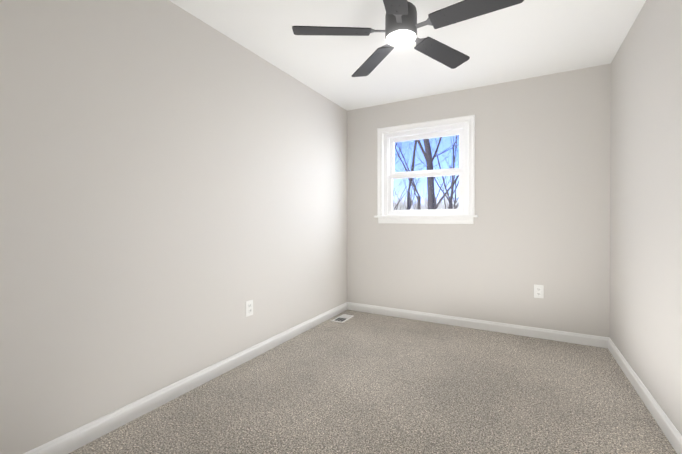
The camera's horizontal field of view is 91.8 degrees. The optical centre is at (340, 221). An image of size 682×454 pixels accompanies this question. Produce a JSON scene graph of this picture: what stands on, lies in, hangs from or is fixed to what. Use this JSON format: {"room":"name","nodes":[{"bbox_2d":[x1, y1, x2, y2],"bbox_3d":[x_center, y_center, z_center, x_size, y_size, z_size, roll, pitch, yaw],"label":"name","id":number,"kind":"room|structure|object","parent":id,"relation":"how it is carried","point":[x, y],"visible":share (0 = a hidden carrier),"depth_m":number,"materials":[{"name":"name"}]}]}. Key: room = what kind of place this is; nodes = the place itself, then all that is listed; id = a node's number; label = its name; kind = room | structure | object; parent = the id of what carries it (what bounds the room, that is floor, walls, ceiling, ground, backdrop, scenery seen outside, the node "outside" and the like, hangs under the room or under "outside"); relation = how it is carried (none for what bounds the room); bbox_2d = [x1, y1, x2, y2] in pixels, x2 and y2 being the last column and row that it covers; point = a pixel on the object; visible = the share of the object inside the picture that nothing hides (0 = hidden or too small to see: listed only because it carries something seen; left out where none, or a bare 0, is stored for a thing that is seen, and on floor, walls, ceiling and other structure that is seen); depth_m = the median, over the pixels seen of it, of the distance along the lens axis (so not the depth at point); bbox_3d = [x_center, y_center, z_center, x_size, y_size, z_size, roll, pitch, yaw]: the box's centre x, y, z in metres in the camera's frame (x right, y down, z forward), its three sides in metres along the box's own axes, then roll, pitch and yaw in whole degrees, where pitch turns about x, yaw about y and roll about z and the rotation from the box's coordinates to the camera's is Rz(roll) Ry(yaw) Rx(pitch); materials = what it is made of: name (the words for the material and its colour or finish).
{"room":"empty bedroom","nodes":[
{"label":"empty bedroom","id":0,"kind":"room"},
{"bbox_2d":[0,0,346,453],"bbox_3d":[-0.907,-0.127,2.419,0.140,2.440,4.100,0,0,29],"label":"wall","id":1,"kind":"structure","parent":0,"point":[173,188],"depth_m":1.88,"materials":[{"name":"grey paint"}]},
{"bbox_2d":[24,302,347,453],"bbox_3d":[-0.840,1.048,2.388,0.014,0.092,3.820,0,0,29],"label":"baseboard","id":2,"kind":"structure","parent":1,"relation":"attached to","point":[75,439],"depth_m":1.97,"materials":[{"name":"white wood"}]},
{"bbox_2d":[246,299,252,316],"bbox_3d":[-0.722,0.687,2.606,0.009,0.122,0.076,0,0,29],"label":"outlet","id":3,"kind":"object","parent":1,"relation":"attached to","point":[249,307],"visible":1,"depth_m":2.60,"materials":[{"name":"white plastic"}]},
{"bbox_2d":[69,310,676,453],"bbox_3d":[0.270,1.157,1.778,2.827,0.120,4.100,0,0,29],"label":"floor","id":4,"kind":"structure","parent":0,"point":[359,382],"depth_m":2.00,"materials":[{"name":"carpet"}]},
{"bbox_2d":[331,314,353,322],"bbox_3d":[0.024,1.082,3.688,0.140,0.010,0.285,0,0,29],"label":"air vent register","id":5,"kind":"object","parent":4,"relation":"on","point":[343,318],"visible":1,"depth_m":3.67,"materials":[{"name":"white metal"}]},
{"bbox_2d":[169,0,645,110],"bbox_3d":[0.270,-1.403,1.764,2.827,0.120,4.100,0,0,29],"label":"ceiling","id":6,"kind":"structure","parent":0,"point":[525,39],"depth_m":2.48,"materials":[{"name":"white paint"}]},
{"bbox_2d":[292,0,523,76],"bbox_3d":[0.360,-1.187,1.844,1.163,0.314,1.185,0,0,29],"label":"ceiling fan","id":7,"kind":"object","parent":6,"relation":"hanging from","point":[401,25],"visible":1,"depth_m":1.81,"materials":[{"name":"grey"}]},
{"bbox_2d":[347,63,610,336],"bbox_3d":[1.224,-0.132,3.506,2.547,2.440,0.140,0,0,29],"label":"wall","id":8,"kind":"structure","parent":0,"point":[542,177],"depth_m":3.19,"materials":[{"name":"grey paint"}]},
{"bbox_2d":[374,115,477,223],"bbox_3d":[0.913,-0.525,3.640,1.116,1.105,0.171,0,0,29],"label":"double-hung window","id":9,"kind":"structure","parent":8,"relation":"in","point":[463,127],"depth_m":3.61,"materials":[{"name":"white"}]},
{"bbox_2d":[348,302,603,347],"bbox_3d":[1.188,1.042,3.444,2.490,0.092,0.014,0,0,29],"label":"baseboard","id":10,"kind":"structure","parent":8,"relation":"attached to","point":[570,337],"depth_m":3.29,"materials":[{"name":"white wood"}]},
{"bbox_2d":[534,285,543,297],"bbox_3d":[1.846,0.657,3.083,0.076,0.122,0.009,0,0,29],"label":"outlet","id":11,"kind":"object","parent":8,"relation":"attached to","point":[538,291],"visible":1,"depth_m":3.08,"materials":[{"name":"white plastic"}]},
{"bbox_2d":[610,0,681,434],"bbox_3d":[1.447,-0.120,1.123,0.140,2.440,4.100,0,0,29],"label":"wall","id":12,"kind":"structure","parent":0,"point":[646,211],"depth_m":1.95,"materials":[{"name":"grey paint"}]},
{"bbox_2d":[604,337,681,453],"bbox_3d":[1.380,1.054,1.166,0.014,0.092,3.820,0,0,29],"label":"baseboard","id":13,"kind":"structure","parent":12,"relation":"attached to","point":[670,431],"depth_m":1.91,"materials":[{"name":"white"}]},
{"label":"outside","id":14,"kind":"structure","parent":0,"visible":0},
{"label":"snowfield","id":15,"kind":"object","parent":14,"visible":0},
{"bbox_2d":[393,194,458,209],"bbox_3d":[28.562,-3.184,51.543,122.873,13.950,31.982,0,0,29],"label":"tree","id":16,"kind":"object","parent":15,"relation":"on","point":[423,207],"depth_m":72.61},
{"bbox_2d":[393,135,458,209],"bbox_3d":[6.703,-4.265,30.451,18.717,16.423,43.971,0,0,29],"label":"trees","id":17,"kind":"object","parent":15,"relation":"on","point":[429,166],"depth_m":15.32,"materials":[{"name":"brown plant"}]}
]}

